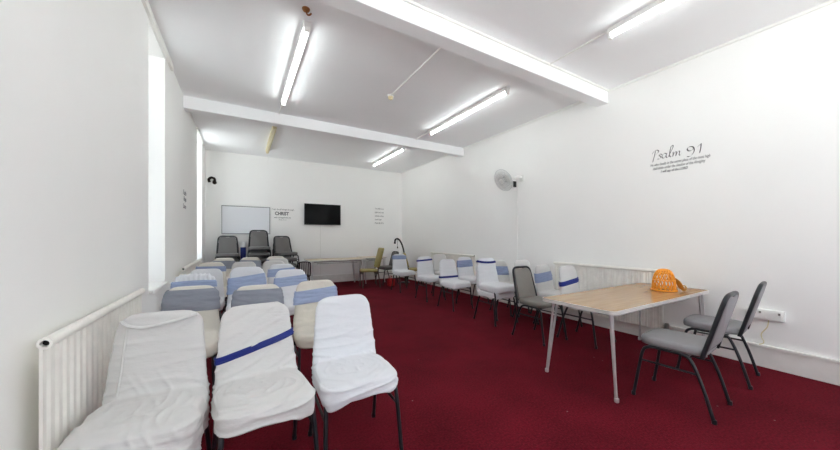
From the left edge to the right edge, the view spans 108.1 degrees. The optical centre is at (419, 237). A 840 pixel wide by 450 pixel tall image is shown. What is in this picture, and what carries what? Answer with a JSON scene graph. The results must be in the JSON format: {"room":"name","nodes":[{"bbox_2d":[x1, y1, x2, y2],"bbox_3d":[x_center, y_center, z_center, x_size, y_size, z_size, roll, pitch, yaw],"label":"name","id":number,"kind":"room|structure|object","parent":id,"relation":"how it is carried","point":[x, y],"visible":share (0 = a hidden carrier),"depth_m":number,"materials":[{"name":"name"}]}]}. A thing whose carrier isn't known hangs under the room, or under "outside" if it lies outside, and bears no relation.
{"room":"community hall","nodes":[
{"label":"community hall","id":0,"kind":"room"},
{"bbox_2d":[0,0,204,449],"bbox_3d":[-2.339,-0.395,2.163,0.400,3.330,11.300,0,0,-30],"label":"wall","id":1,"kind":"structure","parent":0,"point":[100,148],"depth_m":1.58,"materials":[{"name":"paint"}]},
{"bbox_2d":[36,288,145,449],"bbox_3d":[-1.767,0.826,1.684,0.100,0.888,1.373,0,0,-30],"label":"radiator","id":2,"kind":"object","parent":1,"relation":"attached to","point":[74,359],"visible":0.77,"depth_m":1.37,"materials":[{"name":"metal"}]},
{"bbox_2d":[141,0,173,70],"bbox_3d":[-2.337,-2.014,2.582,0.028,0.068,2.420,0,0,-30],"label":"trim","id":3,"kind":"structure","parent":1,"relation":"attached to","point":[145,3],"depth_m":2.96,"materials":[{"name":"white paint"}]},
{"bbox_2d":[149,281,168,293],"bbox_3d":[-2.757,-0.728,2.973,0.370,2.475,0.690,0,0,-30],"label":"window sill","id":4,"kind":"structure","parent":1,"relation":"in","point":[153,286],"depth_m":3.06,"materials":[{"name":"white paint"}]},
{"bbox_2d":[183,189,185,208],"bbox_3d":[-3.488,-0.564,4.515,0.002,0.271,0.280,0,0,-30],"label":"wall lettering","id":5,"kind":"object","parent":1,"relation":"attached to","point":[184,206],"depth_m":4.49,"materials":[{"name":"grey paint"}]},
{"bbox_2d":[180,258,202,274],"bbox_3d":[-3.607,0.828,4.814,0.100,0.883,2.113,0,0,-30],"label":"radiator","id":6,"kind":"object","parent":1,"relation":"attached to","point":[189,268],"visible":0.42,"depth_m":4.40,"materials":[{"name":"metal"}]},
{"bbox_2d":[196,127,204,145],"bbox_3d":[-4.460,-2.035,6.194,0.028,0.026,1.300,0,0,-30],"label":"trim","id":7,"kind":"structure","parent":1,"relation":"attached to","point":[197,129],"depth_m":6.07,"materials":[{"name":"white paint"}]},
{"bbox_2d":[205,150,401,275],"bbox_3d":[-2.947,-0.395,8.476,5.750,3.330,0.200,0,0,-30],"label":"wall","id":8,"kind":"structure","parent":0,"point":[241,179],"depth_m":8.34,"materials":[{"name":"paint"}]},
{"bbox_2d":[207,176,216,183],"bbox_3d":[-4.904,-1.293,7.185,0.182,0.292,0.073,0,0,-30],"label":"wall ornament","id":9,"kind":"object","parent":8,"relation":"attached to","point":[211,177],"visible":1,"depth_m":7.17,"materials":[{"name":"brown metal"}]},
{"bbox_2d":[221,205,269,233],"bbox_3d":[-4.300,-0.430,7.551,1.050,0.690,0.022,0,0,-30],"label":"whiteboard","id":10,"kind":"object","parent":8,"relation":"attached to","point":[234,219],"visible":1,"depth_m":7.51,"materials":[{"name":"white ceramic"}]},
{"bbox_2d":[272,208,293,219],"bbox_3d":[-3.585,-0.601,7.983,0.530,0.304,0.002,0,0,-30],"label":"wall lettering","id":11,"kind":"object","parent":8,"relation":"attached to","point":[280,213],"depth_m":7.97,"materials":[{"name":"black paint"}]},
{"bbox_2d":[320,225,320,274],"bbox_3d":[-2.764,0.360,8.460,0.012,1.420,0.012,0,0,-30],"label":"cable","id":12,"kind":"object","parent":8,"relation":"attached to","point":[320,225],"visible":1,"depth_m":8.46,"materials":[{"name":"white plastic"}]},
{"bbox_2d":[304,203,340,224],"bbox_3d":[-2.699,-0.635,8.458,0.980,0.570,0.078,0,0,-30],"label":"television","id":13,"kind":"object","parent":8,"relation":"attached to","point":[314,214],"visible":1,"depth_m":8.42,"materials":[{"name":"black plastic"}]},
{"bbox_2d":[308,271,400,281],"bbox_3d":[-2.802,1.161,8.427,5.150,0.218,0.030,0,0,-30],"label":"baseboard","id":14,"kind":"structure","parent":8,"relation":"attached to","point":[369,275],"depth_m":8.87,"materials":[{"name":"paint"}]},
{"bbox_2d":[148,0,829,172],"bbox_3d":[-0.033,-2.120,3.519,5.750,0.120,11.700,0,0,-30],"label":"ceiling","id":15,"kind":"structure","parent":0,"point":[234,52],"depth_m":3.54,"materials":[{"name":"paint"}]},
{"bbox_2d":[266,126,276,152],"bbox_3d":[-3.103,-2.012,6.325,0.076,0.096,1.850,0,0,-30],"label":"fluorescent light","id":16,"kind":"object","parent":15,"relation":"attached to","point":[273,129],"visible":0.88,"depth_m":6.11,"materials":[{"name":"beige plastic"}]},
{"bbox_2d":[281,20,310,105],"bbox_3d":[-1.555,-2.012,3.720,0.074,0.096,1.910,0,0,-30],"label":"fluorescent light","id":17,"kind":"object","parent":15,"relation":"attached to","point":[306,26],"visible":1,"depth_m":3.40,"materials":[{"name":"white plastic"}]},
{"bbox_2d":[302,6,311,15],"bbox_3d":[-1.024,-2.034,2.746,0.068,0.052,0.076,0,0,33],"label":"ceiling rose","id":18,"kind":"object","parent":15,"relation":"attached to","point":[305,9],"visible":1,"depth_m":2.74,"materials":[{"name":"brown"}]},
{"bbox_2d":[183,95,463,156],"bbox_3d":[-1.246,-1.970,5.781,5.150,0.180,0.160,0,0,-30],"label":"ceiling beam","id":19,"kind":"structure","parent":15,"relation":"attached to","point":[190,104],"depth_m":5.29,"materials":[{"name":"paint"}]},
{"bbox_2d":[373,148,405,166],"bbox_3d":[-0.819,-2.012,7.668,0.074,0.096,1.850,0,0,-30],"label":"fluorescent light","id":20,"kind":"object","parent":15,"relation":"attached to","point":[399,150],"visible":0.92,"depth_m":7.53,"materials":[{"name":"white plastic"}]},
{"bbox_2d":[387,94,393,99],"bbox_3d":[-0.425,-2.030,4.413,0.096,0.060,0.096,0,0,-30],"label":"smoke detector","id":21,"kind":"object","parent":15,"relation":"attached to","point":[390,97],"visible":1,"depth_m":4.39,"materials":[{"name":"white plastic"}]},
{"bbox_2d":[391,48,440,94],"bbox_3d":[-0.034,-2.050,3.738,0.019,0.019,1.480,0,0,-30],"label":"conduit","id":22,"kind":"object","parent":15,"relation":"attached to","point":[430,57],"visible":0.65,"depth_m":3.70,"materials":[{"name":"white plastic"}]},
{"bbox_2d":[317,0,607,106],"bbox_3d":[0.373,-1.970,3.026,5.150,0.180,0.160,0,0,-30],"label":"ceiling beam","id":23,"kind":"structure","parent":15,"relation":"attached to","point":[403,17],"depth_m":3.03,"materials":[{"name":"paint"}]},
{"bbox_2d":[402,0,608,90],"bbox_3d":[0.419,-2.049,2.948,5.150,0.022,0.022,0,0,-30],"label":"trim","id":24,"kind":"structure","parent":23,"relation":"attached to","point":[415,4],"depth_m":3.15,"materials":[{"name":"white paint"}]},
{"bbox_2d":[429,87,509,135],"bbox_3d":[0.706,-2.012,5.014,0.074,0.096,1.970,0,0,-30],"label":"fluorescent light","id":25,"kind":"object","parent":15,"relation":"attached to","point":[505,91],"visible":1,"depth_m":4.77,"materials":[{"name":"white plastic"}]},
{"bbox_2d":[550,31,606,64],"bbox_3d":[1.702,-2.050,3.321,0.019,0.019,0.680,0,0,-30],"label":"conduit","id":26,"kind":"object","parent":15,"relation":"attached to","point":[604,33],"visible":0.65,"depth_m":3.28,"materials":[{"name":"white plastic"}]},
{"bbox_2d":[607,0,680,39],"bbox_3d":[2.384,-2.012,2.161,0.074,0.096,2.010,0,0,-30],"label":"fluorescent light","id":27,"kind":"object","parent":15,"relation":"attached to","point":[657,6],"visible":1,"depth_m":2.77,"materials":[{"name":"white plastic"}]},
{"bbox_2d":[201,277,839,449],"bbox_3d":[-0.033,1.330,3.519,5.750,0.120,11.700,0,0,-30],"label":"floor","id":28,"kind":"structure","parent":0,"point":[465,382],"depth_m":2.42,"materials":[{"name":"red carpet"}]},
{"bbox_2d":[56,310,211,449],"bbox_3d":[-1.260,0.830,1.383,0.508,0.881,0.545,0,0,-26],"label":"covered chair","id":29,"kind":"object","parent":28,"relation":"on","point":[156,396],"visible":1,"depth_m":1.49,"materials":[{"name":"white fabric"}]},
{"bbox_2d":[161,285,220,397],"bbox_3d":[-1.823,0.840,2.373,0.456,0.860,0.538,0,0,-27],"label":"covered chair","id":30,"kind":"object","parent":28,"relation":"on","point":[204,300],"visible":0.44,"depth_m":2.54,"materials":[{"name":"white fabric"}]},
{"bbox_2d":[170,273,217,369],"bbox_3d":[-2.252,0.824,3.001,0.456,0.892,0.535,0,0,-30],"label":"covered chair","id":31,"kind":"object","parent":28,"relation":"on","point":[195,279],"visible":0.16,"depth_m":3.17,"materials":[{"name":"white fabric"}]},
{"bbox_2d":[190,269,224,320],"bbox_3d":[-2.694,0.840,3.781,0.456,0.860,0.527,0,0,-26],"label":"covered chair","id":32,"kind":"object","parent":28,"relation":"on","point":[217,273],"visible":0.28,"depth_m":4.00,"materials":[{"name":"white fabric"}]},
{"bbox_2d":[195,262,226,311],"bbox_3d":[-3.126,0.827,4.528,0.456,0.886,0.534,0,0,-30],"label":"covered chair","id":33,"kind":"object","parent":28,"relation":"on","point":[207,265],"visible":0.3,"depth_m":4.72,"materials":[{"name":"white fabric"}]},
{"bbox_2d":[213,258,235,284],"bbox_3d":[-3.832,0.840,5.946,0.456,0.860,0.534,0,0,-30],"label":"covered chair","id":34,"kind":"object","parent":28,"relation":"on","point":[228,262],"visible":0.23,"depth_m":6.12,"materials":[{"name":"white fabric"}]},
{"bbox_2d":[240,241,245,259],"bbox_3d":[-4.249,0.682,7.316,0.120,1.175,0.118,0,0,-30],"label":"banner","id":35,"kind":"object","parent":28,"relation":"on","point":[242,244],"visible":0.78,"depth_m":7.27,"materials":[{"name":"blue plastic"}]},
{"bbox_2d":[231,262,255,270],"bbox_3d":[-2.860,0.840,4.970,0.456,0.860,0.527,0,0,-32],"label":"covered chair","id":36,"kind":"object","parent":28,"relation":"on","point":[236,264],"visible":0.09,"depth_m":5.14,"materials":[{"name":"white fabric"}]},
{"bbox_2d":[226,267,266,310],"bbox_3d":[-1.950,0.812,3.478,0.456,0.916,0.530,0,0,-34],"label":"covered chair","id":37,"kind":"object","parent":28,"relation":"on","point":[239,276],"visible":0.3,"depth_m":3.61,"materials":[{"name":"white fabric"}]},
{"bbox_2d":[240,257,261,267],"bbox_3d":[-3.410,0.840,6.136,0.456,0.860,0.534,0,0,-30],"label":"covered chair","id":38,"kind":"object","parent":28,"relation":"on","point":[256,260],"visible":0.13,"depth_m":6.33,"materials":[{"name":"white fabric"}]},
{"bbox_2d":[231,284,293,345],"bbox_3d":[-1.274,0.840,2.440,0.456,0.860,0.537,0,0,-32],"label":"covered chair","id":39,"kind":"object","parent":28,"relation":"on","point":[265,293],"visible":0.18,"depth_m":2.59,"materials":[{"name":"white fabric"}]},
{"bbox_2d":[211,301,318,449],"bbox_3d":[-0.826,0.831,1.609,0.462,0.878,0.530,0,0,-36],"label":"covered chair","id":40,"kind":"object","parent":28,"relation":"on","point":[259,383],"visible":1,"depth_m":1.65,"materials":[{"name":"white fabric"}]},
{"bbox_2d":[262,261,284,283],"bbox_3d":[-2.465,0.840,5.180,0.456,0.860,0.528,0,0,-30],"label":"covered chair","id":41,"kind":"object","parent":28,"relation":"on","point":[266,264],"visible":0.14,"depth_m":5.30,"materials":[{"name":"white fabric"}]},
{"bbox_2d":[266,256,283,260],"bbox_3d":[-3.053,0.840,6.495,0.456,0.860,0.531,0,0,-30],"label":"covered chair","id":42,"kind":"object","parent":28,"relation":"on","point":[270,257],"visible":0.06,"depth_m":6.66,"materials":[{"name":"white fabric"}]},
{"bbox_2d":[269,258,288,263],"bbox_3d":[-2.684,0.840,5.828,0.456,0.860,0.527,0,0,-30],"label":"covered chair","id":43,"kind":"object","parent":28,"relation":"on","point":[284,260],"visible":0.06,"depth_m":6.04,"materials":[{"name":"white fabric"}]},
{"bbox_2d":[267,264,294,283],"bbox_3d":[-2.024,0.840,4.514,0.456,0.860,0.532,0,0,-30],"label":"covered chair","id":44,"kind":"object","parent":28,"relation":"on","point":[273,269],"visible":0.18,"depth_m":4.63,"materials":[{"name":"white fabric"}]},
{"bbox_2d":[274,269,307,315],"bbox_3d":[-1.539,0.840,3.719,0.456,0.860,0.531,0,0,-32],"label":"covered chair","id":45,"kind":"object","parent":28,"relation":"on","point":[288,280],"visible":0.34,"depth_m":3.84,"materials":[{"name":"white fabric"}]},
{"bbox_2d":[296,261,310,280],"bbox_3d":[-2.700,0.905,7.001,0.321,0.732,0.352,0,0,-32],"label":"spindle chair","id":46,"kind":"object","parent":28,"relation":"on","point":[308,276],"visible":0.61,"depth_m":6.91,"materials":[{"name":"brown wood"}]},
{"bbox_2d":[293,280,337,371],"bbox_3d":[-0.885,0.840,2.712,0.456,0.860,0.532,0,0,-28],"label":"covered chair","id":47,"kind":"object","parent":28,"relation":"on","point":[307,295],"visible":0.48,"depth_m":2.80,"materials":[{"name":"white fabric"}]},
{"bbox_2d":[304,257,365,281],"bbox_3d":[-2.235,0.917,8.024,1.440,0.706,0.740,0,0,-30],"label":"folding table","id":48,"kind":"object","parent":28,"relation":"on","point":[320,260],"visible":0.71,"depth_m":7.82,"materials":[{"name":"beige laminate"}]},
{"bbox_2d":[308,294,402,449],"bbox_3d":[-0.407,0.831,1.854,0.460,0.878,0.528,0,0,-28],"label":"covered chair","id":49,"kind":"object","parent":28,"relation":"on","point":[347,368],"visible":1,"depth_m":1.91,"materials":[{"name":"white fabric"}]},
{"bbox_2d":[360,248,383,287],"bbox_3d":[-1.249,0.771,7.862,0.576,1.002,0.420,0,0,-22],"label":"dining chair","id":50,"kind":"object","parent":28,"relation":"on","point":[380,251],"visible":1,"depth_m":7.76,"materials":[{"name":"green fabric"}]},
{"bbox_2d":[358,256,386,283],"bbox_3d":[-1.401,0.914,8.781,0.715,0.711,0.640,0,0,-30],"label":"folding table","id":51,"kind":"object","parent":28,"relation":"on","point":[369,258],"visible":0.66,"depth_m":8.61,"materials":[{"name":"beige laminate"}]},
{"bbox_2d":[375,251,398,285],"bbox_3d":[-0.892,0.827,8.364,0.558,0.887,0.456,0,0,-36],"label":"banquet chair","id":52,"kind":"object","parent":28,"relation":"on","point":[384,267],"visible":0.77,"depth_m":8.30,"materials":[{"name":"grey fabric"}]},
{"bbox_2d":[387,276,394,285],"bbox_3d":[-0.758,1.137,7.999,0.130,0.265,0.200,0,0,45],"label":"bag","id":53,"kind":"object","parent":28,"relation":"on","point":[389,281],"visible":0.89,"depth_m":7.94,"materials":[{"name":"red plastic"}]},
{"bbox_2d":[394,238,409,282],"bbox_3d":[-0.511,0.641,8.539,0.487,1.258,0.260,0,0,-30],"label":"gooseneck lamp","id":54,"kind":"object","parent":28,"relation":"on","point":[397,239],"visible":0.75,"depth_m":8.51,"materials":[{"name":"black plastic"}]},
{"bbox_2d":[391,254,416,292],"bbox_3d":[-0.398,0.840,7.306,0.456,0.860,0.538,0,0,-30],"label":"covered chair","id":55,"kind":"object","parent":28,"relation":"on","point":[399,262],"visible":0.99,"depth_m":7.38,"materials":[{"name":"white fabric"}]},
{"bbox_2d":[403,253,423,286],"bbox_3d":[-0.176,0.841,8.063,0.540,0.862,0.420,0,0,-6],"label":"dining chair","id":56,"kind":"object","parent":28,"relation":"on","point":[410,268],"visible":0.53,"depth_m":7.86,"materials":[{"name":"fabric"}]},
{"bbox_2d":[415,257,445,301],"bbox_3d":[0.205,0.840,6.302,0.456,0.860,0.537,0,0,-28],"label":"covered chair","id":57,"kind":"object","parent":28,"relation":"on","point":[425,271],"visible":0.94,"depth_m":6.39,"materials":[{"name":"white fabric"}]},
{"bbox_2d":[431,254,459,296],"bbox_3d":[0.569,0.827,6.847,0.456,0.886,0.527,0,0,-30],"label":"covered chair","id":58,"kind":"object","parent":28,"relation":"on","point":[437,258],"visible":0.34,"depth_m":6.94,"materials":[{"name":"white fabric"}]},
{"bbox_2d":[437,259,473,311],"bbox_3d":[0.634,0.840,5.551,0.456,0.860,0.527,0,0,-30],"label":"covered chair","id":59,"kind":"object","parent":28,"relation":"on","point":[448,276],"visible":1,"depth_m":5.62,"materials":[{"name":"white fabric"}]},
{"bbox_2d":[455,257,488,304],"bbox_3d":[1.028,0.836,6.065,0.456,0.869,0.533,0,0,-30],"label":"covered chair","id":60,"kind":"object","parent":28,"relation":"on","point":[464,264],"visible":0.66,"depth_m":6.17,"materials":[{"name":"white fabric"}]},
{"bbox_2d":[473,265,517,326],"bbox_3d":[1.147,0.840,4.670,0.456,0.860,0.528,0,0,-28],"label":"covered chair","id":61,"kind":"object","parent":28,"relation":"on","point":[481,293],"visible":0.38,"depth_m":4.51,"materials":[{"name":"white fabric"}]},
{"bbox_2d":[475,258,519,320],"bbox_3d":[1.160,0.755,4.648,0.456,0.860,0.537,0,0,-28],"label":"covered chair","id":62,"kind":"object","parent":61,"relation":"on","point":[488,281],"visible":0.98,"depth_m":4.72,"materials":[{"name":"white fabric"}]},
{"bbox_2d":[489,260,529,316],"bbox_3d":[1.525,0.840,5.229,0.456,0.860,0.528,0,0,-30],"label":"covered chair","id":63,"kind":"object","parent":28,"relation":"on","point":[501,266],"visible":0.33,"depth_m":5.38,"materials":[{"name":"white fabric"}]},
{"bbox_2d":[512,260,557,324],"bbox_3d":[1.781,0.819,4.764,0.456,0.903,0.527,0,0,-30],"label":"covered chair","id":64,"kind":"object","parent":28,"relation":"on","point":[518,262],"visible":0.1,"depth_m":4.91,"materials":[{"name":"white fabric"}]},
{"bbox_2d":[511,266,567,345],"bbox_3d":[1.501,0.827,3.898,0.456,0.887,0.558,0,0,-30],"label":"banquet chair","id":65,"kind":"object","parent":28,"relation":"on","point":[524,286],"visible":0.92,"depth_m":3.98,"materials":[{"name":"grey fabric"}]},
{"bbox_2d":[533,265,582,326],"bbox_3d":[1.983,0.844,4.419,0.456,0.852,0.528,0,0,-34],"label":"covered chair","id":66,"kind":"object","parent":28,"relation":"on","point":[543,278],"visible":0.59,"depth_m":4.50,"materials":[{"name":"white fabric"}]},
{"bbox_2d":[556,265,615,348],"bbox_3d":[2.057,0.819,3.801,0.456,0.903,0.527,0,0,-32],"label":"covered chair","id":67,"kind":"object","parent":28,"relation":"on","point":[568,281],"visible":0.51,"depth_m":3.90,"materials":[{"name":"white fabric"}]},
{"bbox_2d":[543,283,708,402],"bbox_3d":[2.119,0.917,3.061,1.915,0.706,0.660,0,0,-30],"label":"folding table","id":68,"kind":"object","parent":28,"relation":"on","point":[614,301],"visible":0.84,"depth_m":2.87,"materials":[{"name":"beige laminate"}]},
{"bbox_2d":[650,269,686,291],"bbox_3d":[2.611,0.448,3.212,0.297,0.230,0.235,0,0,43],"label":"basket","id":69,"kind":"object","parent":68,"relation":"on","point":[655,286],"visible":1,"depth_m":3.19,"materials":[{"name":"orange plastic"}]},
{"bbox_2d":[631,291,738,424],"bbox_3d":[2.055,0.827,2.369,0.456,0.887,0.558,0,0,-34],"label":"banquet chair","id":70,"kind":"object","parent":28,"relation":"on","point":[686,345],"visible":1,"depth_m":2.25,"materials":[{"name":"grey fabric"}]},
{"bbox_2d":[675,281,766,389],"bbox_3d":[2.808,0.827,2.846,0.456,0.887,0.558,0,0,-36],"label":"banquet chair","id":71,"kind":"object","parent":28,"relation":"on","point":[697,322],"visible":0.84,"depth_m":2.70,"materials":[{"name":"grey fabric"}]},
{"bbox_3d":[-3.852,0.827,7.282,0.511,0.887,0.558,0,0,-30],"label":"banquet chair","id":72,"kind":"object","parent":28,"relation":"on","visible":0},
{"bbox_3d":[-3.834,0.685,7.251,0.511,0.887,0.558,0,0,-30],"label":"banquet chair","id":73,"kind":"object","parent":72,"relation":"on","visible":0},
{"bbox_2d":[258,250,268,262],"bbox_3d":[-3.815,0.543,7.220,0.511,0.887,0.558,0,0,-30],"label":"banquet chair","id":74,"kind":"object","parent":73,"relation":"on","point":[263,258],"visible":0.08,"depth_m":7.14,"materials":[{"name":"grey fabric"}]},
{"bbox_2d":[249,237,269,256],"bbox_3d":[-3.797,0.401,7.189,0.511,0.887,0.558,0,0,-30],"label":"banquet chair","id":75,"kind":"object","parent":74,"relation":"on","point":[260,253],"visible":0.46,"depth_m":7.06,"materials":[{"name":"grey fabric"}]},
{"bbox_2d":[247,230,270,256],"bbox_3d":[-3.779,0.259,7.158,0.511,0.887,0.558,0,0,-30],"label":"banquet chair","id":76,"kind":"object","parent":75,"relation":"on","point":[259,239],"visible":0.87,"depth_m":7.29,"materials":[{"name":"grey fabric"}]},
{"bbox_2d":[402,1,839,359],"bbox_3d":[2.360,-0.395,4.925,0.200,3.330,11.300,0,0,-30],"label":"wall","id":77,"kind":"structure","parent":0,"point":[764,203],"depth_m":3.43,"materials":[{"name":"paint"}]},
{"bbox_2d":[401,155,447,173],"bbox_3d":[0.162,-2.045,8.444,0.022,0.030,3.005,0,0,-30],"label":"trim","id":78,"kind":"structure","parent":77,"relation":"attached to","point":[445,155],"depth_m":8.44,"materials":[{"name":"white paint"}]},
{"bbox_2d":[430,252,474,287],"bbox_3d":[0.747,0.823,7.373,0.100,0.893,1.813,0,0,-30],"label":"radiator","id":79,"kind":"object","parent":77,"relation":"attached to","point":[454,256],"visible":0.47,"depth_m":7.13,"materials":[{"name":"metal"}]},
{"bbox_2d":[494,169,523,190],"bbox_3d":[1.605,-1.035,5.566,0.451,0.372,0.419,0,0,-30],"label":"wall fan","id":80,"kind":"object","parent":77,"relation":"attached to","point":[506,177],"visible":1,"depth_m":5.49,"materials":[{"name":"white plastic"}]},
{"bbox_2d":[517,182,517,259],"bbox_3d":[1.808,0.025,5.654,0.012,2.090,0.017,0,0,-30],"label":"cable","id":81,"kind":"object","parent":77,"relation":"attached to","point":[517,182],"visible":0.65,"depth_m":5.65,"materials":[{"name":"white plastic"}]},
{"bbox_2d":[463,101,581,148],"bbox_3d":[1.774,-2.045,5.703,0.022,0.030,3.035,0,0,-30],"label":"trim","id":82,"kind":"structure","parent":77,"relation":"attached to","point":[579,102],"depth_m":5.42,"materials":[{"name":"white paint"}]},
{"bbox_2d":[553,261,668,328],"bbox_3d":[2.574,0.828,4.265,0.100,0.883,1.523,0,0,-30],"label":"radiator","id":83,"kind":"object","parent":77,"relation":"attached to","point":[590,276],"visible":0.57,"depth_m":4.08,"materials":[{"name":"metal"}]},
{"bbox_2d":[402,273,839,385],"bbox_3d":[2.260,1.161,4.867,0.030,0.218,11.300,0,0,-30],"label":"baseboard","id":84,"kind":"structure","parent":77,"relation":"attached to","point":[824,369],"depth_m":2.98,"materials":[{"name":"paint"}]},
{"bbox_2d":[651,143,709,171],"bbox_3d":[3.035,-0.942,3.577,0.002,0.320,0.565,0,0,-30],"label":"wall lettering","id":85,"kind":"object","parent":77,"relation":"attached to","point":[701,143],"depth_m":3.59,"materials":[{"name":"grey paint"}]},
{"bbox_2d":[607,0,839,91],"bbox_3d":[3.875,-2.045,2.127,0.022,0.030,4.940,0,0,-30],"label":"trim","id":86,"kind":"structure","parent":77,"relation":"attached to","point":[827,3],"depth_m":3.15,"materials":[{"name":"white paint"}]},
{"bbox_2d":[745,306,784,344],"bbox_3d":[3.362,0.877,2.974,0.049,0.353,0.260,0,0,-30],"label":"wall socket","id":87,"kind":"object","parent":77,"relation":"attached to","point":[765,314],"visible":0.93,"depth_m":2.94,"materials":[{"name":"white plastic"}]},
{"bbox_3d":[-3.328,0.685,7.479,0.511,0.887,0.558,0,0,-44],"label":"banquet chair","id":88,"kind":"object","parent":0,"visible":0},
{"bbox_2d":[273,251,298,268],"bbox_3d":[-3.303,0.543,7.453,0.511,0.887,0.558,0,0,-44],"label":"banquet chair","id":89,"kind":"object","parent":88,"relation":"on","point":[289,258],"visible":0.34,"depth_m":7.43,"materials":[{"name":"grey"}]},
{"bbox_2d":[273,236,298,261],"bbox_3d":[-3.277,0.401,7.428,0.511,0.887,0.558,0,0,-44],"label":"banquet chair","id":90,"kind":"object","parent":89,"relation":"on","point":[281,244],"visible":0.7,"depth_m":7.51,"materials":[{"name":"grey fabric"}]},
{"bbox_3d":[-4.366,0.685,6.915,0.511,0.887,0.558,0,0,-32],"label":"banquet chair","id":91,"kind":"object","parent":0,"visible":0},
{"bbox_2d":[218,243,238,261],"bbox_3d":[-4.347,0.543,6.884,0.511,0.887,0.558,0,0,-32],"label":"banquet chair","id":92,"kind":"object","parent":91,"relation":"on","point":[236,259],"visible":0.2,"depth_m":7.03,"materials":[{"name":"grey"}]},
{"bbox_2d":[215,236,239,261],"bbox_3d":[-4.328,0.401,6.854,0.511,0.887,0.558,0,0,-32],"label":"banquet chair","id":93,"kind":"object","parent":92,"relation":"on","point":[228,247],"visible":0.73,"depth_m":6.99,"materials":[{"name":"grey fabric"}]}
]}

